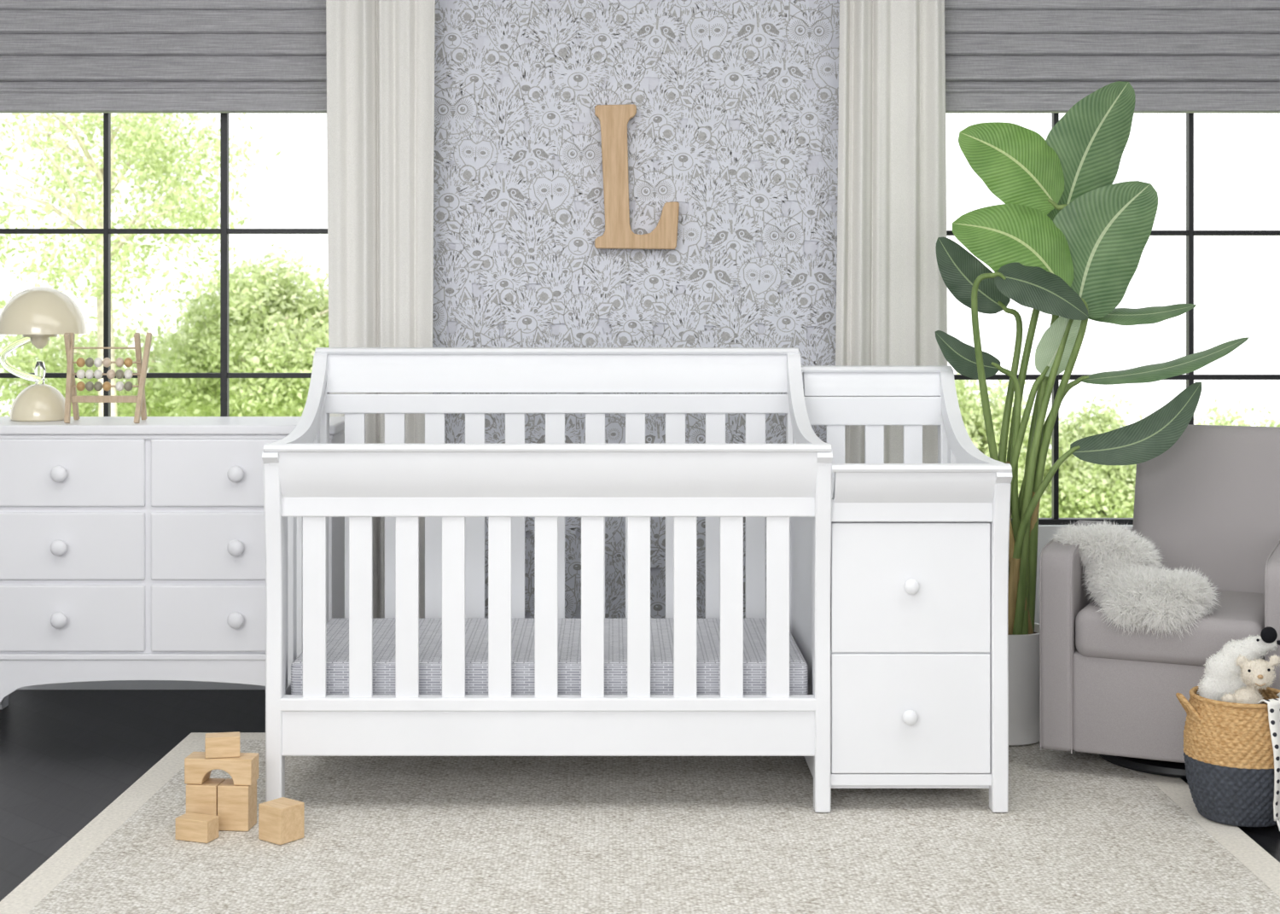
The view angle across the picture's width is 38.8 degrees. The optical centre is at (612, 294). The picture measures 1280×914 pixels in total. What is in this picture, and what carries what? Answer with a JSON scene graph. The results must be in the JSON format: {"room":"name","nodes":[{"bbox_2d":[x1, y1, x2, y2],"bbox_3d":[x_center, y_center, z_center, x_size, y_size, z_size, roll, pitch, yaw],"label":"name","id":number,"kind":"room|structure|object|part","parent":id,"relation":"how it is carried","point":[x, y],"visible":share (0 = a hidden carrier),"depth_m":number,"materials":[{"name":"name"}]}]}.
{"room":"children's room","nodes":[
{"label":"children's room","id":0,"kind":"room"},
{"bbox_2d":[0,689,1279,901],"bbox_3d":[0.200,1.310,2.375,6.600,0.100,7.150,0,0,0],"label":"floor","id":1,"kind":"structure","parent":0,"point":[66,755],"depth_m":5.05,"materials":[{"name":"black wood"}]},
{"bbox_2d":[0,416,344,709],"bbox_3d":[-1.340,0.817,5.383,1.086,0.884,0.404,0,0,0],"label":"dresser","id":2,"kind":"object","parent":1,"relation":"on","point":[130,550],"visible":0.8,"depth_m":5.22,"materials":[{"name":"paint"}]},
{"bbox_2d":[0,286,87,421],"bbox_3d":[-1.707,0.175,5.430,0.260,0.397,0.260,0,0,0],"label":"table lamp","id":3,"kind":"object","parent":2,"relation":"on","point":[38,314],"visible":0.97,"depth_m":5.36,"materials":[{"name":"ceramic"}]},
{"bbox_3d":[-1.711,0.235,5.430,0.034,0.070,0.034,0,0,0],"label":"stem","id":4,"kind":"part","parent":3,"relation":"part of","materials":[{"name":"clear glass"}]},
{"bbox_3d":[-1.711,0.137,5.430,0.056,0.050,0.056,0,0,0],"label":"bulb","id":5,"kind":"part","parent":3,"relation":"part of","materials":[{"name":"glass"}]},
{"bbox_3d":[-1.707,0.047,5.430,0.260,0.140,0.260,0,0,0],"label":"lamp shade","id":6,"kind":"part","parent":3,"relation":"part of","materials":[{"name":"ceramic"}]},
{"bbox_3d":[-1.584,0.932,5.201,0.047,0.047,0.040,0,0,0],"label":"knob","id":7,"kind":"part","parent":2,"relation":"part of","materials":[{"name":"paint"}]},
{"bbox_3d":[-1.584,0.725,5.201,0.047,0.047,0.040,0,0,0],"label":"knob","id":8,"kind":"part","parent":2,"relation":"part of","materials":[{"name":"paint"}]},
{"bbox_3d":[-1.584,0.514,5.201,0.047,0.047,0.040,0,0,0],"label":"knob","id":9,"kind":"part","parent":2,"relation":"part of","materials":[{"name":"paint"}]},
{"bbox_3d":[-1.589,0.932,5.231,0.486,0.192,0.019,0,0,0],"label":"drawer","id":10,"kind":"part","parent":2,"relation":"part of","materials":[{"name":"paint"}]},
{"bbox_3d":[-1.589,0.725,5.231,0.486,0.195,0.019,0,0,0],"label":"drawer","id":11,"kind":"part","parent":2,"relation":"part of","materials":[{"name":"paint"}]},
{"bbox_3d":[-1.589,0.514,5.231,0.486,0.195,0.019,0,0,0],"label":"drawer","id":12,"kind":"part","parent":2,"relation":"part of","materials":[{"name":"paint"}]},
{"bbox_2d":[64,332,152,423],"bbox_3d":[-1.480,0.243,5.330,0.247,0.261,0.166,0,0,0],"label":"abacus","id":13,"kind":"object","parent":2,"relation":"on","point":[142,364],"visible":1,"depth_m":5.32,"materials":[{"name":"brown wood"}]},
{"bbox_3d":[-1.585,0.243,5.301,0.016,0.261,0.111,0,0,-9],"label":"leg","id":14,"kind":"part","parent":13,"relation":"part of","materials":[{"name":"brown wood"}]},
{"bbox_3d":[-1.595,0.243,5.359,0.014,0.261,0.109,0,0,1],"label":"leg","id":15,"kind":"part","parent":13,"relation":"part of","materials":[{"name":"brown wood"}]},
{"bbox_3d":[-1.486,0.157,5.330,0.201,0.005,0.005,0,0,0],"label":"rod","id":16,"kind":"part","parent":13,"relation":"part of","materials":[{"name":"brown wood"}]},
{"bbox_3d":[-1.486,0.269,5.330,0.201,0.005,0.005,0,0,0],"label":"rod","id":17,"kind":"part","parent":13,"relation":"part of","materials":[{"name":"brown wood"}]},
{"bbox_3d":[-1.486,0.234,5.330,0.201,0.005,0.005,0,0,0],"label":"rod","id":18,"kind":"part","parent":13,"relation":"part of","materials":[{"name":"brown wood"}]},
{"bbox_3d":[-1.486,0.200,5.330,0.201,0.005,0.005,0,0,0],"label":"rod","id":19,"kind":"part","parent":13,"relation":"part of","materials":[{"name":"brown wood"}]},
{"bbox_3d":[-1.392,0.243,5.359,0.014,0.261,0.109,0,0,-1],"label":"leg","id":20,"kind":"part","parent":13,"relation":"part of","materials":[{"name":"brown wood"}]},
{"bbox_3d":[-1.370,0.243,5.301,0.016,0.261,0.111,0,0,9],"label":"leg","id":21,"kind":"part","parent":13,"relation":"part of","materials":[{"name":"brown wood"}]},
{"bbox_3d":[-1.340,1.043,5.396,1.074,0.018,0.351,0,0,0],"label":"molding","id":22,"kind":"part","parent":2,"relation":"part of","materials":[{"name":"paint"}]},
{"bbox_3d":[-1.340,0.410,5.399,1.070,0.014,0.352,0,0,0],"label":"molding","id":23,"kind":"part","parent":2,"relation":"part of","materials":[{"name":"paint"}]},
{"bbox_3d":[-1.083,0.725,5.231,0.493,0.195,0.019,0,0,0],"label":"drawer","id":24,"kind":"part","parent":2,"relation":"part of","materials":[{"name":"paint"}]},
{"bbox_3d":[-1.083,0.932,5.231,0.493,0.192,0.019,0,0,0],"label":"drawer","id":25,"kind":"part","parent":2,"relation":"part of","materials":[{"name":"paint"}]},
{"bbox_3d":[-1.083,0.514,5.231,0.493,0.195,0.019,0,0,0],"label":"drawer","id":26,"kind":"part","parent":2,"relation":"part of","materials":[{"name":"paint"}]},
{"bbox_3d":[-1.078,0.932,5.201,0.047,0.047,0.040,0,0,0],"label":"knob","id":27,"kind":"part","parent":2,"relation":"part of","materials":[{"name":"paint"}]},
{"bbox_3d":[-1.078,0.725,5.201,0.047,0.047,0.040,0,0,0],"label":"knob","id":28,"kind":"part","parent":2,"relation":"part of","materials":[{"name":"paint"}]},
{"bbox_3d":[-1.078,0.514,5.201,0.047,0.047,0.040,0,0,0],"label":"knob","id":29,"kind":"part","parent":2,"relation":"part of","materials":[{"name":"paint"}]},
{"bbox_2d":[325,0,435,618],"bbox_3d":[-0.722,0.024,5.653,0.345,2.448,0.063,0,0,0],"label":"curtain","id":30,"kind":"object","parent":1,"relation":"on","point":[381,53],"visible":0.56,"depth_m":5.65,"materials":[{"name":"fabric"}]},
{"bbox_2d":[0,732,1279,913],"bbox_3d":[0.060,1.254,3.395,2.820,0.009,3.590,0,0,0],"label":"area rug","id":31,"kind":"object","parent":1,"relation":"on","point":[1079,833],"visible":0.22,"depth_m":4.10,"materials":[{"name":"beige carpet"}]},
{"bbox_2d":[175,812,218,843],"bbox_3d":[-0.954,1.224,4.170,0.085,0.050,0.050,0,0,20],"label":"block","id":32,"kind":"object","parent":31,"relation":"on","point":[189,827],"visible":1,"depth_m":4.15,"materials":[{"name":"brown wood"}]},
{"bbox_2d":[186,778,225,815],"bbox_3d":[-0.957,1.197,4.270,0.074,0.104,0.070,0,0,6],"label":"block","id":33,"kind":"object","parent":31,"relation":"on","point":[200,799],"visible":0.46,"depth_m":4.24,"materials":[{"name":"brown wood"}]},
{"bbox_2d":[184,751,258,785],"bbox_3d":[-0.919,1.114,4.270,0.160,0.060,0.066,0,0,5],"label":"block","id":34,"kind":"object","parent":33,"relation":"on","point":[243,770],"visible":0.98,"depth_m":4.24,"materials":[{"name":"brown wood"}]},
{"bbox_2d":[204,731,239,758],"bbox_3d":[-0.917,1.059,4.270,0.080,0.048,0.050,0,0,-12],"label":"block","id":35,"kind":"object","parent":34,"relation":"on","point":[222,744],"visible":1,"depth_m":4.25,"materials":[{"name":"brown wood"}]},
{"bbox_2d":[217,778,256,831],"bbox_3d":[-0.881,1.197,4.263,0.074,0.104,0.070,0,0,6],"label":"block","id":36,"kind":"object","parent":31,"relation":"on","point":[236,804],"visible":0.89,"depth_m":4.23,"materials":[{"name":"brown wood"}]},
{"bbox_2d":[258,797,304,844],"bbox_3d":[-0.760,1.208,4.170,0.074,0.082,0.074,0,0,38],"label":"block","id":37,"kind":"object","parent":31,"relation":"on","point":[281,820],"visible":1,"depth_m":4.15,"materials":[{"name":"brown wood"}]},
{"bbox_2d":[261,347,1012,812],"bbox_3d":[0.059,0.699,4.728,1.789,1.099,0.806,0,0,0],"label":"crib","id":38,"kind":"object","parent":31,"relation":"on","point":[890,581],"visible":0.97,"depth_m":4.38,"materials":[{"name":"white paint"}]},
{"bbox_3d":[-0.817,0.823,4.392,0.039,0.851,0.098,0,0,0],"label":"post","id":39,"kind":"part","parent":38,"relation":"part of","materials":[{"name":"white paint"}]},
{"bbox_3d":[-0.817,1.042,4.740,0.024,0.135,0.640,0,0,0],"label":"rail","id":40,"kind":"part","parent":38,"relation":"part of","materials":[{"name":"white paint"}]},
{"bbox_3d":[-0.817,0.290,4.726,0.037,0.267,0.802,0,0,0],"label":"rail","id":41,"kind":"part","parent":38,"relation":"part of","materials":[{"name":"white paint"}]},
{"bbox_3d":[-0.817,0.718,5.085,0.039,1.060,0.085,0,0,0],"label":"post","id":42,"kind":"part","parent":38,"relation":"part of","materials":[{"name":"white paint"}]},
{"bbox_3d":[-0.155,0.511,4.390,1.304,0.050,0.030,0,0,0],"label":"rail","id":43,"kind":"part","parent":38,"relation":"part of","materials":[{"name":"white paint"}]},
{"bbox_3d":[-0.155,0.988,4.393,1.304,0.032,0.045,0,0,0],"label":"rail","id":44,"kind":"part","parent":38,"relation":"part of","materials":[{"name":"white paint"}]},
{"bbox_2d":[290,618,808,694],"bbox_3d":[-0.155,0.951,4.742,1.266,0.106,0.615,0,0,0],"label":"mattress","id":45,"kind":"object","parent":38,"relation":"on","point":[430,630],"visible":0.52,"depth_m":4.49,"materials":[{"name":"white fabric"}]},
{"bbox_3d":[-0.155,0.305,5.077,1.304,0.054,0.030,0,0,0],"label":"rail","id":46,"kind":"part","parent":38,"relation":"part of","materials":[{"name":"white paint"}]},
{"bbox_3d":[0.506,0.718,5.085,0.038,1.060,0.085,0,0,0],"label":"post","id":47,"kind":"part","parent":38,"relation":"part of","materials":[{"name":"white paint"}]},
{"bbox_3d":[0.506,0.860,4.740,0.018,0.680,0.640,0,0,0],"label":"panel","id":48,"kind":"part","parent":38,"relation":"part of","materials":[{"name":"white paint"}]},
{"bbox_3d":[0.506,0.290,4.726,0.036,0.267,0.802,0,0,0],"label":"rail","id":49,"kind":"part","parent":38,"relation":"part of","materials":[{"name":"white paint"}]},
{"bbox_3d":[0.506,0.823,4.392,0.038,0.851,0.098,0,0,0],"label":"post","id":50,"kind":"part","parent":38,"relation":"part of","materials":[{"name":"white paint"}]},
{"bbox_3d":[0.720,1.022,4.650,0.369,0.248,0.500,0,0,0],"label":"drawer","id":51,"kind":"part","parent":38,"relation":"part of","materials":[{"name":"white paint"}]},
{"bbox_2d":[832,476,834,497],"bbox_3d":[0.720,0.516,4.737,0.389,0.017,0.665,0,0,0],"label":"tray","id":52,"kind":"object","parent":38,"relation":"on","point":[833,477],"depth_m":4.85,"materials":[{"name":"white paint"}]},
{"bbox_3d":[0.722,0.325,5.077,0.394,0.080,0.030,0,0,0],"label":"changer rail","id":53,"kind":"part","parent":38,"relation":"part of","materials":[{"name":"white paint"}]},
{"bbox_3d":[0.720,0.718,4.650,0.369,0.273,0.500,0,0,0],"label":"drawer","id":54,"kind":"part","parent":38,"relation":"part of","materials":[{"name":"white paint"}]},
{"bbox_3d":[0.714,1.016,4.368,0.037,0.037,0.032,0,0,0],"label":"knob","id":55,"kind":"part","parent":38,"relation":"part of","materials":[{"name":"white paint"}]},
{"bbox_3d":[0.720,0.708,4.391,0.384,0.313,0.017,0,0,0],"label":"drawer","id":56,"kind":"part","parent":38,"relation":"part of","materials":[{"name":"white paint"}]},
{"bbox_3d":[0.720,1.012,4.391,0.384,0.288,0.017,0,0,0],"label":"drawer","id":57,"kind":"part","parent":38,"relation":"part of","materials":[{"name":"white paint"}]},
{"bbox_3d":[0.722,1.172,4.397,0.393,0.028,0.025,0,0,0],"label":"cabinet rail","id":58,"kind":"part","parent":38,"relation":"part of","materials":[{"name":"white paint"}]},
{"bbox_3d":[0.718,0.702,4.368,0.037,0.037,0.032,0,0,0],"label":"knob","id":59,"kind":"part","parent":38,"relation":"part of","materials":[{"name":"white paint"}]},
{"bbox_3d":[0.722,0.520,4.390,0.394,0.056,0.030,0,0,0],"label":"changer rail","id":60,"kind":"part","parent":38,"relation":"part of","materials":[{"name":"white paint"}]},
{"bbox_3d":[0.933,0.741,5.085,0.039,1.015,0.084,0,0,0],"label":"post","id":61,"kind":"part","parent":38,"relation":"part of","materials":[{"name":"white paint"}]},
{"bbox_3d":[0.933,0.336,4.726,0.037,0.267,0.802,0,0,0],"label":"rail","id":62,"kind":"part","parent":38,"relation":"part of","materials":[{"name":"white paint"}]},
{"bbox_3d":[0.933,0.844,4.393,0.039,0.808,0.097,0,0,0],"label":"post","id":63,"kind":"part","parent":38,"relation":"part of","materials":[{"name":"white paint"}]},
{"bbox_2d":[935,81,1249,745],"bbox_3d":[1.341,0.322,5.088,0.884,1.852,0.311,0,0,0],"label":"potted plant","id":64,"kind":"object","parent":31,"relation":"on","point":[1067,242],"visible":0.92,"depth_m":5.06,"materials":[{"name":"green plant"}]},
{"bbox_3d":[1.087,0.446,5.021,0.239,1.015,0.082,0,0,-42],"label":"stem","id":65,"kind":"part","parent":64,"relation":"part of","materials":[{"name":"green plant"}]},
{"bbox_3d":[1.124,0.570,5.098,0.140,0.763,0.043,0,0,-33],"label":"stem","id":66,"kind":"part","parent":64,"relation":"part of","materials":[{"name":"green plant"}]},
{"bbox_3d":[1.112,0.484,5.134,0.101,0.934,0.035,0,0,-29],"label":"stem","id":67,"kind":"part","parent":64,"relation":"part of","materials":[{"name":"green plant"}]},
{"bbox_3d":[1.182,0.371,5.144,0.206,1.161,0.026,0,0,4],"label":"stem","id":68,"kind":"part","parent":64,"relation":"part of","materials":[{"name":"green plant"}]},
{"bbox_2d":[1007,622,1040,745],"bbox_3d":[1.105,1.093,5.120,0.248,0.310,0.248,0,0,0],"label":"pot","id":69,"kind":"object","parent":64,"relation":"attached to","point":[1023,638],"depth_m":5.01,"materials":[{"name":"ceramic"}]},
{"bbox_3d":[1.144,0.575,5.106,0.148,0.753,0.089,0,0,0],"label":"stem","id":70,"kind":"part","parent":64,"relation":"part of","materials":[{"name":"green plant"}]},
{"bbox_3d":[1.233,0.496,5.141,0.239,0.912,0.061,0,0,-25],"label":"stem","id":71,"kind":"part","parent":64,"relation":"part of","materials":[{"name":"green plant"}]},
{"bbox_3d":[1.188,0.684,5.039,0.210,0.535,0.042,0,0,21],"label":"stem","id":72,"kind":"part","parent":64,"relation":"part of","materials":[{"name":"green plant"}]},
{"bbox_3d":[1.214,0.486,5.071,0.196,0.929,0.035,0,0,0],"label":"stem","id":73,"kind":"part","parent":64,"relation":"part of","materials":[{"name":"green plant"}]},
{"bbox_3d":[1.221,0.342,5.087,0.145,1.218,0.048,0,0,23],"label":"stem","id":74,"kind":"part","parent":64,"relation":"part of","materials":[{"name":"green plant"}]},
{"bbox_3d":[1.219,0.590,5.134,0.237,0.724,0.084,0,0,0],"label":"stem","id":75,"kind":"part","parent":64,"relation":"part of","materials":[{"name":"green plant"}]},
{"bbox_3d":[1.208,0.469,5.064,0.071,0.966,0.236,0,0,-44],"label":"stem","id":76,"kind":"part","parent":64,"relation":"part of","materials":[{"name":"green plant"}]},
{"bbox_2d":[835,0,947,463],"bbox_3d":[0.865,0.024,5.654,0.370,2.448,0.061,0,0,0],"label":"curtain","id":77,"kind":"object","parent":1,"relation":"on","point":[892,290],"visible":0.56,"depth_m":5.65,"materials":[{"name":"fabric"}]},
{"bbox_2d":[1039,424,1279,778],"bbox_3d":[1.563,0.810,4.936,0.656,0.876,0.740,0,0,25],"label":"armchair","id":78,"kind":"object","parent":1,"relation":"on","point":[1210,502],"visible":0.65,"depth_m":4.73,"materials":[{"name":"grey fabric"}]},
{"bbox_3d":[1.284,0.920,5.010,0.088,0.540,0.626,0,0,25],"label":"arm","id":79,"kind":"part","parent":78,"relation":"part of","materials":[{"name":"grey fabric"}]},
{"bbox_2d":[1047,518,1221,639],"bbox_3d":[1.348,0.744,4.748,0.309,0.297,0.482,0,0,-28],"label":"fur throw","id":80,"kind":"object","parent":78,"relation":"on","point":[1124,575],"visible":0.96,"depth_m":4.65,"materials":[{"name":"white fur"}]},
{"bbox_3d":[1.539,1.060,4.898,0.479,0.260,0.612,0,0,25],"label":"seat","id":81,"kind":"part","parent":78,"relation":"part of","materials":[{"name":"grey fabric"}]},
{"bbox_2d":[1075,589,1264,666],"bbox_3d":[1.509,0.878,4.835,0.465,0.127,0.512,0,0,25],"label":"seat cushion","id":82,"kind":"object","parent":78,"relation":"on","point":[1240,613],"depth_m":4.64,"materials":[{"name":"grey fabric"}]},
{"bbox_3d":[1.733,0.637,5.131,0.512,0.530,0.145,0,-13,25],"label":"backrest","id":83,"kind":"part","parent":78,"relation":"part of","materials":[{"name":"grey fabric"}]},
{"bbox_3d":[1.788,0.920,4.774,0.088,0.540,0.626,0,0,25],"label":"arm","id":84,"kind":"part","parent":78,"relation":"part of","materials":[{"name":"grey fabric"}]},
{"bbox_2d":[1175,686,1279,826],"bbox_3d":[1.505,1.101,4.350,0.265,0.295,0.265,0,0,41],"label":"woven storage basket","id":85,"kind":"object","parent":1,"relation":"on","point":[1228,750],"visible":0.86,"depth_m":4.25,"materials":[{"name":"beige wicker"}]},
{"bbox_3d":[1.371,0.982,4.348,0.045,0.058,0.081,0,0,0],"label":"handle","id":86,"kind":"part","parent":85,"relation":"part of","materials":[{"name":"beige wicker"}]},
{"bbox_3d":[1.375,0.982,4.341,0.045,0.058,0.081,0,0,0],"label":"handle","id":87,"kind":"part","parent":85,"relation":"part of","materials":[{"name":"beige wicker"}]},
{"bbox_2d":[1196,626,1279,701],"bbox_3d":[1.512,0.906,4.395,0.203,0.217,0.092,0,0,0],"label":"plush dog","id":88,"kind":"object","parent":85,"relation":"in","point":[1222,677],"visible":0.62,"depth_m":4.37},
{"bbox_2d":[1220,653,1279,703],"bbox_3d":[1.515,0.929,4.311,0.147,0.150,0.082,0,0,0],"label":"plush bear","id":89,"kind":"object","parent":85,"relation":"in","point":[1257,674],"visible":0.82,"depth_m":4.30},
{"bbox_2d":[1257,692,1279,831],"bbox_3d":[1.586,1.096,4.284,0.084,0.300,0.191,0,0,41],"label":"throw blanket","id":90,"kind":"object","parent":85,"relation":"on","point":[1273,705],"visible":1,"depth_m":4.22,"materials":[{"name":"white fabric"}]},
{"bbox_2d":[1034,524,1132,623],"bbox_3d":[0.200,-0.040,5.875,6.600,2.600,0.150,0,0,0],"label":"wall","id":91,"kind":"structure","parent":0,"point":[1044,531],"depth_m":5.80,"materials":[{"name":"paint"}]},
{"bbox_2d":[17,680,265,689],"bbox_3d":[0.200,1.210,5.793,6.598,0.099,0.013,0,0,0],"label":"baseboard","id":92,"kind":"structure","parent":91,"relation":"attached to","point":[130,684],"depth_m":5.79,"materials":[{"name":"white paint"}]},
{"bbox_2d":[0,0,326,113],"bbox_3d":[-1.850,-0.869,5.758,1.900,0.582,0.061,0,0,0],"label":"roman shade","id":93,"kind":"object","parent":91,"relation":"attached to","point":[57,56],"visible":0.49,"depth_m":5.76,"materials":[{"name":"fabric"}]},
{"bbox_2d":[432,0,839,618],"bbox_3d":[0.075,-0.156,5.791,1.430,2.632,0.015,0,0,0],"label":"wallpaper","id":94,"kind":"object","parent":91,"relation":"attached to","point":[735,123],"visible":0.49,"depth_m":5.79},
{"bbox_2d":[594,104,679,249],"bbox_3d":[0.077,-0.372,5.758,0.267,0.458,0.032,0,0,0],"label":"decorative letter","id":95,"kind":"object","parent":94,"relation":"attached to","point":[618,234],"depth_m":5.74,"materials":[{"name":"brown wood"}]},
{"bbox_2d":[1011,517,1133,524],"bbox_3d":[2.030,0.731,5.855,2.040,0.018,0.040,0,0,0],"label":"frame","id":96,"kind":"object","parent":91,"relation":"attached to","point":[1041,520],"visible":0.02,"depth_m":5.83,"materials":[{"name":"black metal"}]},
{"bbox_2d":[944,0,1279,113],"bbox_3d":[2.059,-0.869,5.758,2.042,0.582,0.061,0,0,0],"label":"roman shade","id":97,"kind":"object","parent":91,"relation":"attached to","point":[1003,56],"visible":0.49,"depth_m":5.76,"materials":[{"name":"fabric"}]},
{"bbox_3d":[-1.805,-1.085,5.855,1.890,0.030,0.040,0,0,0],"label":"window","id":98,"kind":"structure","parent":91,"relation":"in","visible":0},
{"bbox_2d":[0,113,327,416],"bbox_3d":[-1.805,-0.180,5.855,1.890,1.840,0.032,0,0,0],"label":"window frame","id":99,"kind":"structure","parent":98,"relation":"attached to","point":[224,117],"depth_m":5.84,"materials":[{"name":"black metal"}]},
{"bbox_3d":[-1.629,-0.180,5.855,0.016,1.840,0.032,0,0,0],"label":"muntin","id":100,"kind":"part","parent":99,"relation":"part of","materials":[{"name":"black metal"}]},
{"bbox_3d":[-1.805,0.261,5.855,1.890,0.016,0.026,0,0,0],"label":"muntin","id":101,"kind":"part","parent":99,"relation":"part of","materials":[{"name":"black metal"}]},
{"bbox_3d":[-1.805,-0.203,5.855,1.890,0.016,0.026,0,0,0],"label":"muntin","id":102,"kind":"part","parent":99,"relation":"part of","materials":[{"name":"black metal"}]},
{"bbox_3d":[2.030,-1.085,5.855,2.040,0.030,0.040,0,0,0],"label":"window","id":103,"kind":"structure","parent":91,"relation":"in","visible":0},
{"bbox_2d":[946,113,1279,518],"bbox_3d":[2.030,-0.180,5.855,2.040,1.840,0.032,0,0,0],"label":"window frame","id":104,"kind":"structure","parent":103,"relation":"attached to","point":[1189,117],"depth_m":5.84,"materials":[{"name":"black metal"}]},
{"bbox_3d":[1.426,-0.180,5.855,0.016,1.840,0.032,0,0,0],"label":"muntin","id":105,"kind":"part","parent":104,"relation":"part of","materials":[{"name":"black metal"}]},
{"bbox_3d":[2.030,-0.198,5.855,2.040,0.016,0.026,0,0,0],"label":"muntin","id":106,"kind":"part","parent":104,"relation":"part of","materials":[{"name":"black metal"}]},
{"bbox_3d":[2.030,0.267,5.855,2.040,0.016,0.026,0,0,0],"label":"muntin","id":107,"kind":"part","parent":104,"relation":"part of","materials":[{"name":"black metal"}]},
{"label":"outside","id":108,"kind":"structure","parent":0,"visible":0},
{"bbox_3d":[0.000,4.710,24.750,44.000,0.100,34.500,0,0,0],"label":"lawn","id":109,"kind":"structure","parent":108,"visible":0},
{"bbox_2d":[0,178,39,348],"bbox_3d":[-6.778,1.371,16.967,2.600,6.538,2.646,0,0,0],"label":"tree","id":110,"kind":"object","parent":109,"relation":"on","point":[2,302],"visible":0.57,"depth_m":17.37,"materials":[{"name":"green plant"}]},
{"bbox_2d":[0,113,282,416],"bbox_3d":[-4.449,1.272,15.925,3.168,6.735,2.629,0,0,0],"label":"tree","id":111,"kind":"object","parent":109,"relation":"on","point":[155,168],"visible":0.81,"depth_m":15.85,"materials":[{"name":"green plant"}]},
{"bbox_2d":[0,293,282,416],"bbox_3d":[-4.966,2.314,18.941,3.995,4.652,2.474,0,0,-3],"label":"bush","id":112,"kind":"object","parent":109,"relation":"on","point":[47,353],"visible":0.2,"depth_m":18.50,"materials":[{"name":"green plant"}]},
{"bbox_2d":[129,243,328,416],"bbox_3d":[-3.347,2.057,17.997,2.346,5.167,2.376,0,0,36],"label":"tree","id":113,"kind":"object","parent":109,"relation":"on","point":[263,307],"visible":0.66,"depth_m":17.51,"materials":[{"name":"green plant"}]},
{"bbox_2d":[954,372,1076,517],"bbox_3d":[4.019,2.671,20.053,2.044,3.939,2.013,0,0,-32],"label":"tree","id":114,"kind":"object","parent":109,"relation":"on","point":[972,415],"visible":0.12,"depth_m":19.79,"materials":[{"name":"green plant"}]},
{"bbox_2d":[1021,394,1157,517],"bbox_3d":[5.504,2.830,19.939,1.916,3.620,1.984,0,0,-8],"label":"tree","id":115,"kind":"object","parent":109,"relation":"on","point":[1098,491],"visible":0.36,"depth_m":19.57,"materials":[{"name":"green plant"}]},
{"bbox_2d":[1193,399,1279,426],"bbox_3d":[7.441,2.951,22.035,2.352,3.378,2.011,0,0,-14],"label":"tree","id":116,"kind":"object","parent":109,"relation":"on","point":[1232,418],"visible":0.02,"depth_m":21.99,"materials":[{"name":"green plant"}]}
]}

